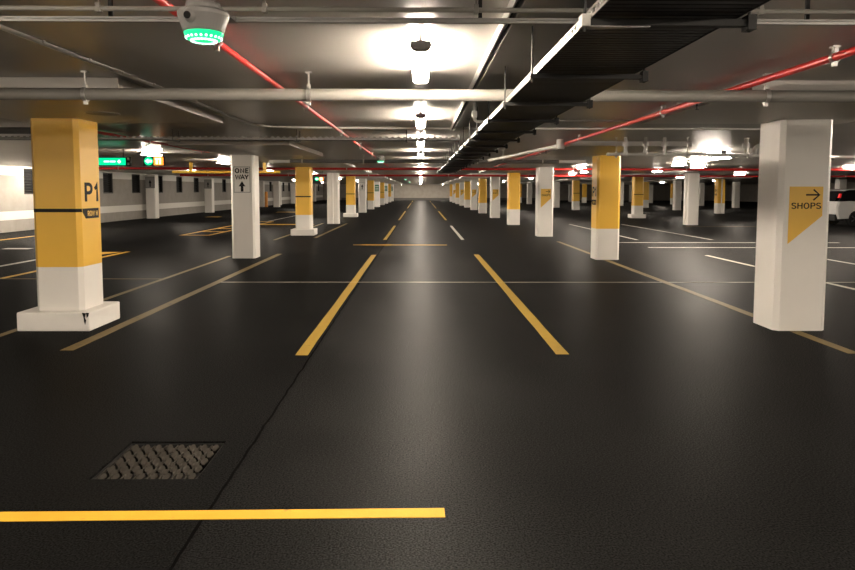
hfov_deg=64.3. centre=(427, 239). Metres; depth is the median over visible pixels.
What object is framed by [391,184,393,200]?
concrete pillar
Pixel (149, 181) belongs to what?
arrow sign
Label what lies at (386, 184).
concrete pillar
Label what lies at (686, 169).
pipe
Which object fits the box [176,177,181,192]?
window
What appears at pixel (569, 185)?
concrete pillar
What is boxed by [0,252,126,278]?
painted line
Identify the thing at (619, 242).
painted line
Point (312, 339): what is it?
painted line
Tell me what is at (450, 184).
concrete pillar
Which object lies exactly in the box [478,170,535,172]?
trim
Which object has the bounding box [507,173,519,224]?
concrete pillar
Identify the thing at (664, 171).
trim
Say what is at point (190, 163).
bar
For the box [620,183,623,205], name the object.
concrete pillar
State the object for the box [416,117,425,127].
diffuser
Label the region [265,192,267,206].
post
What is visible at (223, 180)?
window
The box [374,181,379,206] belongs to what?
concrete pillar
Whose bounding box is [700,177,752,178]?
trim
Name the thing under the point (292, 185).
concrete pillar
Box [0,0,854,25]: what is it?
pipe
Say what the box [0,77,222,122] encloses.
ceiling beam
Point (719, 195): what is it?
concrete pillar
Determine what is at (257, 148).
trim
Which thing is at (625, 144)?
drain pipe
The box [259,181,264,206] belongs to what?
concrete pillar
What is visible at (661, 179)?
trim
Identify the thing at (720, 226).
painted line
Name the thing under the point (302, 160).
pipe
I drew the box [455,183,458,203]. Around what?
concrete pillar
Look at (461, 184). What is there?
concrete pillar
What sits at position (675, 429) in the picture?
floor
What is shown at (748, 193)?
wall
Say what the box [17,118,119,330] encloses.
concrete pillar
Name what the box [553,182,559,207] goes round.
concrete pillar
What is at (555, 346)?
painted line
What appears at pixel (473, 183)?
concrete pillar
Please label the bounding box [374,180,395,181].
trim
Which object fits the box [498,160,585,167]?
trim
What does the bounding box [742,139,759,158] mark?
trap
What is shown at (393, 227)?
painted line
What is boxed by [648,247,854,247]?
painted line
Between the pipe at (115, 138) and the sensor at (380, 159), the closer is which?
the pipe at (115, 138)
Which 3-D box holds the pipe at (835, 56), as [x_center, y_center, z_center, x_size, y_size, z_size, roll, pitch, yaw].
[2.331,-1.675,12.184,0.084,0.139,21.500,0,4,0]
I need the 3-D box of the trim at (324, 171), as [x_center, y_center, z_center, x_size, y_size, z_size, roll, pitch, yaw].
[-3.604,-2.979,29.387,2.090,0.080,4.024,0,4,-1]
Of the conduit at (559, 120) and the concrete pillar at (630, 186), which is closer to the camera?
the conduit at (559, 120)
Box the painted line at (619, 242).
[619,242,837,242]
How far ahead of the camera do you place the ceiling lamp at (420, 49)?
3.92 m
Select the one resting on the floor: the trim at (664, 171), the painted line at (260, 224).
the painted line at (260, 224)
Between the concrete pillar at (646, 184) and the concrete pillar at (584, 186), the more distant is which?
the concrete pillar at (584, 186)
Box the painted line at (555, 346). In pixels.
[474,255,567,353]
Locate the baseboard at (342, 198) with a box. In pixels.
[342,198,535,199]
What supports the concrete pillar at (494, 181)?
on the floor
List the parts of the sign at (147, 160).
green panel, number panel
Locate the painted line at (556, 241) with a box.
[556,241,590,254]
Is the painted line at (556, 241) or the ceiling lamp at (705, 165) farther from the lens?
the ceiling lamp at (705, 165)
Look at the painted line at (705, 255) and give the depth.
14.09 m
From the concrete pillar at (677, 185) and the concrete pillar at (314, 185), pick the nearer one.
the concrete pillar at (677, 185)
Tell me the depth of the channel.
4.01 m
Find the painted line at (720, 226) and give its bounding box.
[720,226,756,226]
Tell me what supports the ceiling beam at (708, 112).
attached to the ceiling at (338, 56)
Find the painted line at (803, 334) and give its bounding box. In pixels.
[790,331,854,353]
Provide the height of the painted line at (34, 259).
0.002 m
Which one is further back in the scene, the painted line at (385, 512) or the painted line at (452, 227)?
the painted line at (452, 227)
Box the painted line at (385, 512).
[0,508,444,521]
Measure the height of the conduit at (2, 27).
0.026 m
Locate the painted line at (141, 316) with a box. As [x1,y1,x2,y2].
[62,254,280,349]
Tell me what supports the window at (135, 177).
in the wall at (16, 207)
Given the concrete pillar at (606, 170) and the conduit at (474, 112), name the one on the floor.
the concrete pillar at (606, 170)
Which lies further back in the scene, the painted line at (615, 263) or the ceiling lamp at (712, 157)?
the ceiling lamp at (712, 157)
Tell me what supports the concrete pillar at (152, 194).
on the floor
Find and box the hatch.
[183,221,273,234]
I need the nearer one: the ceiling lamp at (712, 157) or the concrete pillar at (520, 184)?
the ceiling lamp at (712, 157)
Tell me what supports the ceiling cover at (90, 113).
attached to the ceiling beam at (130, 111)
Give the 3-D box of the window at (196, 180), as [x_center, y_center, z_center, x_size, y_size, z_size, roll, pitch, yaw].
[-15.501,-3.651,45.199,0.240,0.980,1.050,0,4,-1]
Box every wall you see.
[0,165,322,232]
[323,184,714,200]
[725,183,854,201]
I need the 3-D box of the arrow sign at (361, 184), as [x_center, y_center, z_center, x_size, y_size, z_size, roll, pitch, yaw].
[-4.475,-3.682,46.558,0.400,0.550,0.006,0,4,-1]
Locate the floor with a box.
[0,200,854,569]
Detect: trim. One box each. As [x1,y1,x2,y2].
[168,141,322,155]
[269,160,354,167]
[313,170,371,172]
[339,173,380,176]
[356,176,387,178]
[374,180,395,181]
[459,177,489,178]
[468,173,506,174]
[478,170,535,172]
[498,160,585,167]
[534,141,691,156]
[558,179,591,179]
[621,174,668,174]
[629,180,658,181]
[659,171,733,172]
[659,179,701,180]
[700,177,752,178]
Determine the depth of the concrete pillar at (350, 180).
38.77 m
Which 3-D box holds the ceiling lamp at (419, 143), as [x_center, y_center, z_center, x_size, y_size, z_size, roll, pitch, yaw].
[-0.113,-1.617,11.111,0.114,0.104,1.200,0,4,-1]
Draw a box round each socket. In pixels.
[557,139,563,148]
[742,143,749,148]
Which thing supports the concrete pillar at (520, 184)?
on the floor
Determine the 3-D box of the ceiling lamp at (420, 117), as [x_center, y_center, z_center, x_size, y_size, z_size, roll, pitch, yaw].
[-0.077,-1.364,7.670,0.114,0.104,1.200,0,4,-1]
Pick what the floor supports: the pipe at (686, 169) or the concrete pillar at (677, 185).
the concrete pillar at (677, 185)
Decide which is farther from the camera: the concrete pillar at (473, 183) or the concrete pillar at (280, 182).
the concrete pillar at (280, 182)
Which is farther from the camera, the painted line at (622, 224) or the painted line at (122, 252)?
the painted line at (622, 224)
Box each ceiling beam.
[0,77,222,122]
[642,80,854,123]
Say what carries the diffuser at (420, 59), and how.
attached to the ceiling lamp at (420, 49)
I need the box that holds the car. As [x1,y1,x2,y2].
[828,189,854,225]
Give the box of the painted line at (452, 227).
[450,226,463,239]
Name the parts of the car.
roof panel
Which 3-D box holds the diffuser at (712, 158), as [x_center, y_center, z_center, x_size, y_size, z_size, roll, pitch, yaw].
[7.035,-1.957,16.273,0.108,0.046,1.100,0,4,-1]
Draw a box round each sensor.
[177,0,236,44]
[376,155,384,162]
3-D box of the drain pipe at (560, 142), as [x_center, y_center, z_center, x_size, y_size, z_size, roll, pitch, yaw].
[1.807,-1.724,13.396,0.124,0.220,4.141,-1,4,-12]
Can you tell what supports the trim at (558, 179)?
attached to the ceiling at (338, 56)
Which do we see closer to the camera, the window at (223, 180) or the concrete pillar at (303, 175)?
the concrete pillar at (303, 175)
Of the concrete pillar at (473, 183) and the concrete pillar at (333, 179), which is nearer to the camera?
the concrete pillar at (333, 179)
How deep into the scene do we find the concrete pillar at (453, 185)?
83.51 m
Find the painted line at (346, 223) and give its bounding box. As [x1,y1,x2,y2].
[314,223,347,237]
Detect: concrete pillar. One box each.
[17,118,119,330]
[145,175,158,218]
[204,178,214,212]
[231,155,259,257]
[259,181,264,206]
[273,181,279,206]
[280,182,281,204]
[290,183,294,203]
[291,167,316,235]
[313,184,315,200]
[327,173,339,223]
[343,176,357,216]
[358,179,366,212]
[367,180,373,208]
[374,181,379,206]
[380,182,384,204]
[385,183,387,202]
[388,184,390,201]
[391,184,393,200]
[450,184,451,201]
[452,184,454,202]
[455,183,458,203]
[459,182,463,205]
[464,181,469,206]
[470,180,476,209]
[478,179,486,212]
[490,177,499,217]
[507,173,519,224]
[520,184,521,202]
[527,183,531,203]
[535,167,553,236]
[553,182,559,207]
[568,184,571,201]
[572,180,579,209]
[582,184,586,202]
[591,155,620,259]
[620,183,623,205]
[628,177,645,217]
[629,185,631,201]
[643,182,648,207]
[649,184,652,202]
[670,184,672,203]
[672,181,681,209]
[683,173,699,224]
[699,183,704,205]
[714,179,724,213]
[732,182,740,207]
[753,119,832,330]
[835,179,846,188]
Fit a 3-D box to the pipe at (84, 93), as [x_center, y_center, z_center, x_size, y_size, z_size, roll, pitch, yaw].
[-0.050,-1.096,4.933,18.000,0.237,0.105,0,4,-1]
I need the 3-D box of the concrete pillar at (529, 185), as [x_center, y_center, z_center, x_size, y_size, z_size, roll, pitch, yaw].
[11.423,-5.195,76.246,0.524,2.320,0.524,0,4,-1]
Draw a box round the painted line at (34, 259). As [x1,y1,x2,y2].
[0,259,35,266]
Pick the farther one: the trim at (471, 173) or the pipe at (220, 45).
the trim at (471, 173)
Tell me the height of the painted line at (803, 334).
0.002 m
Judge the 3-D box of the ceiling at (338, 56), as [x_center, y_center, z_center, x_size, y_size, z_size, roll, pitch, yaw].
[15.088,-4.294,45.463,61.500,0.250,117.600,0,4,-1]
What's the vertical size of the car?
1.645 m
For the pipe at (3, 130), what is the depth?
9.02 m
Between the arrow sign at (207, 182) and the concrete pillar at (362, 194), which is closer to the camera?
the arrow sign at (207, 182)
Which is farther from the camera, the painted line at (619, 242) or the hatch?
the hatch
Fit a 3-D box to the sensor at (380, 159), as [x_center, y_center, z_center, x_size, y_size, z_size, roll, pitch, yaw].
[-1.114,-1.925,16.186,0.216,0.169,0.228,0,4,-1]
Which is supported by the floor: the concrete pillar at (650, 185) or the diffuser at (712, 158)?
the concrete pillar at (650, 185)
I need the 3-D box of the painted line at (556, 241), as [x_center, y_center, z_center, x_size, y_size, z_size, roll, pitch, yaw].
[3.974,0.224,18.172,0.126,0.002,4.870,0,4,-1]
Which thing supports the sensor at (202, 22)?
attached to the pipe at (110, 18)
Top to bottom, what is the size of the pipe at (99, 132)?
0.104 m
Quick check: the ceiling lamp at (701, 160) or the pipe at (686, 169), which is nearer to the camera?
the ceiling lamp at (701, 160)
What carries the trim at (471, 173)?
attached to the ceiling at (338, 56)
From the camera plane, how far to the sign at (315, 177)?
27.45 m
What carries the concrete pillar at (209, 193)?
on the floor
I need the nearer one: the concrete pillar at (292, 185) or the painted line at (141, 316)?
the painted line at (141, 316)
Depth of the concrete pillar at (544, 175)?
22.73 m
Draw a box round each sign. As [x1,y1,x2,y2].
[98,153,131,165]
[143,145,164,165]
[145,177,154,187]
[204,179,211,188]
[233,166,250,192]
[314,171,323,180]
[359,182,364,189]
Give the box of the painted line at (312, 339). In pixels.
[296,255,375,354]
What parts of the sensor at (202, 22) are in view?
mount plate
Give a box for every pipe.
[0,0,854,15]
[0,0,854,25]
[0,71,854,106]
[0,127,30,133]
[0,129,459,141]
[98,131,209,152]
[99,166,854,171]
[152,0,387,166]
[180,173,854,177]
[290,155,558,164]
[488,139,563,161]
[494,45,854,166]
[606,137,758,158]
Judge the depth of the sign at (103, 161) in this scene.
13.85 m
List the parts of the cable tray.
rail, rail, hanging rod, hanging rod, hanging rod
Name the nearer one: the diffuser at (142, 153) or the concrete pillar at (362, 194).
the diffuser at (142, 153)
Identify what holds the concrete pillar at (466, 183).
on the floor
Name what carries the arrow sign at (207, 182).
attached to the concrete pillar at (209, 193)
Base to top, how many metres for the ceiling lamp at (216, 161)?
0.104 m
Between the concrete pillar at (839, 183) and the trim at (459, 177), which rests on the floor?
the concrete pillar at (839, 183)
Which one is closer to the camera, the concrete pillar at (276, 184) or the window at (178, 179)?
the window at (178, 179)
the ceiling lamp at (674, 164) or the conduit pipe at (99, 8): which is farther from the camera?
the ceiling lamp at (674, 164)
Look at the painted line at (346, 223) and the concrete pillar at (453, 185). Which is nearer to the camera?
the painted line at (346, 223)
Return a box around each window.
[23,168,32,193]
[103,173,112,192]
[132,174,139,192]
[158,176,162,192]
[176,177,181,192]
[194,178,198,191]
[222,179,225,191]
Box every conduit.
[0,24,759,129]
[472,102,484,122]
[559,120,641,121]
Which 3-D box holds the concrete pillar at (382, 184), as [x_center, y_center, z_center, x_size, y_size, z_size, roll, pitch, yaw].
[-4.718,-4.790,70.354,0.530,2.320,0.527,0,4,-1]
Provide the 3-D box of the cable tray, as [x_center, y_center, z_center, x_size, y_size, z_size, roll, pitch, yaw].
[0.741,-1.660,12.992,0.615,0.289,24.342,0,4,-1]
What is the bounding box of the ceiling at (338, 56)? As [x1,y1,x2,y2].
[0,0,854,184]
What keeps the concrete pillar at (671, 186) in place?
on the floor
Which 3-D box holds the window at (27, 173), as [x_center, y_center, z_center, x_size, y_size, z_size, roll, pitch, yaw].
[-15.306,-2.243,26.051,0.240,0.980,1.050,0,4,-1]
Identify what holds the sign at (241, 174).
attached to the concrete pillar at (245, 206)
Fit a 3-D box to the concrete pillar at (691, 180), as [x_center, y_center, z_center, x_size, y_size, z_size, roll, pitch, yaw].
[11.841,-1.842,30.651,0.617,2.320,0.524,0,4,-1]
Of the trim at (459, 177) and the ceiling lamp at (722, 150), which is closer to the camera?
the ceiling lamp at (722, 150)
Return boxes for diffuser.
[141,152,160,155]
[411,48,430,82]
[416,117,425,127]
[690,159,706,162]
[710,157,729,159]
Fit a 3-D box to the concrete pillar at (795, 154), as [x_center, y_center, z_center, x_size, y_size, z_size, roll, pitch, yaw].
[4.129,-0.169,7.710,0.576,2.320,0.529,0,4,-1]
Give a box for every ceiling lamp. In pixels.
[136,150,162,155]
[214,159,229,163]
[410,33,430,84]
[415,109,425,128]
[417,135,423,146]
[671,163,689,166]
[689,157,711,162]
[690,164,707,167]
[700,148,726,152]
[709,156,734,159]
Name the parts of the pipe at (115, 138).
rail, rail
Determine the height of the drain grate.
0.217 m
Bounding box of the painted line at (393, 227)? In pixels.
[383,226,395,239]
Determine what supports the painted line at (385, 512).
on the floor
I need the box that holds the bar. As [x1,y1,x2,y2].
[172,162,279,173]
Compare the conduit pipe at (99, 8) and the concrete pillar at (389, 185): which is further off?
the concrete pillar at (389, 185)
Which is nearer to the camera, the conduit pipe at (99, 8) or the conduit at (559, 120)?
the conduit pipe at (99, 8)
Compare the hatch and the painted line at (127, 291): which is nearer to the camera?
the painted line at (127, 291)
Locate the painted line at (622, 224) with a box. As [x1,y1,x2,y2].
[622,224,712,239]
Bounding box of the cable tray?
[437,0,770,173]
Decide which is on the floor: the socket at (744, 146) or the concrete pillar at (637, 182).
the concrete pillar at (637, 182)
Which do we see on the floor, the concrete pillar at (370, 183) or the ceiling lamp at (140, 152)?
the concrete pillar at (370, 183)
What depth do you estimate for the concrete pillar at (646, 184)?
60.88 m
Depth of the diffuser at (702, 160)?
17.86 m
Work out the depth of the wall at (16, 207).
34.70 m
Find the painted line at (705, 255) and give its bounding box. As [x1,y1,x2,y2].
[705,255,854,289]
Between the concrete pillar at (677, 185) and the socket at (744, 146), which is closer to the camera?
the socket at (744, 146)
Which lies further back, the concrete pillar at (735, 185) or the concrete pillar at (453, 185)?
the concrete pillar at (453, 185)
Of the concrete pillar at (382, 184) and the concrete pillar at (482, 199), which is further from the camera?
the concrete pillar at (382, 184)
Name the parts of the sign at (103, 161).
green panel, plate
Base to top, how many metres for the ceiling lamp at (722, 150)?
0.104 m
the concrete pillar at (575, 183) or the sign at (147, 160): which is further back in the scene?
the concrete pillar at (575, 183)
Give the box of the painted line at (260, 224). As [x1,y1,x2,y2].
[260,224,295,224]
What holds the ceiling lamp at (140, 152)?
attached to the ceiling at (338, 56)
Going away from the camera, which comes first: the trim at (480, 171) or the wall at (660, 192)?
the trim at (480, 171)
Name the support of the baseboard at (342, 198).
attached to the wall at (660, 192)
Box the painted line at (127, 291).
[0,256,229,336]
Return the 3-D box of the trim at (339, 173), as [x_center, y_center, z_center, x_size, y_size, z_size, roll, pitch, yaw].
[-3.684,-3.555,37.216,2.090,0.080,4.024,0,4,-1]
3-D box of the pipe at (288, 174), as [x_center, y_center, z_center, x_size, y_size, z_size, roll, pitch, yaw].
[8.653,-3.244,34.144,42.000,0.208,0.114,0,4,-1]
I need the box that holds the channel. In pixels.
[450,0,525,130]
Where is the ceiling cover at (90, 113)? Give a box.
[85,112,119,115]
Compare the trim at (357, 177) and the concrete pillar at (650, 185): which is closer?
the trim at (357, 177)
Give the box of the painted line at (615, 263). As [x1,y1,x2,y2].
[605,260,752,316]
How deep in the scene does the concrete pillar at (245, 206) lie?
15.33 m
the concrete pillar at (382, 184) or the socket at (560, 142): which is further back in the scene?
the concrete pillar at (382, 184)
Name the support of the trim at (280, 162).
attached to the ceiling at (338, 56)
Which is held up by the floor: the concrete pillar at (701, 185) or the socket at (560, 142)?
the concrete pillar at (701, 185)
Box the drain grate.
[92,443,223,478]
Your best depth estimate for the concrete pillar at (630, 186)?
91.39 m
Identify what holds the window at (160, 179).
in the wall at (16, 207)
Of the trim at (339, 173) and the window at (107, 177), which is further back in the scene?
the trim at (339, 173)
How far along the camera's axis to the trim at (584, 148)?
12.52 m
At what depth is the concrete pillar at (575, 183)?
53.20 m
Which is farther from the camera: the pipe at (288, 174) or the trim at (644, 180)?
the trim at (644, 180)
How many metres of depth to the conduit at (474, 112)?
6.56 m
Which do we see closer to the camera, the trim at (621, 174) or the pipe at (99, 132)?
the pipe at (99, 132)

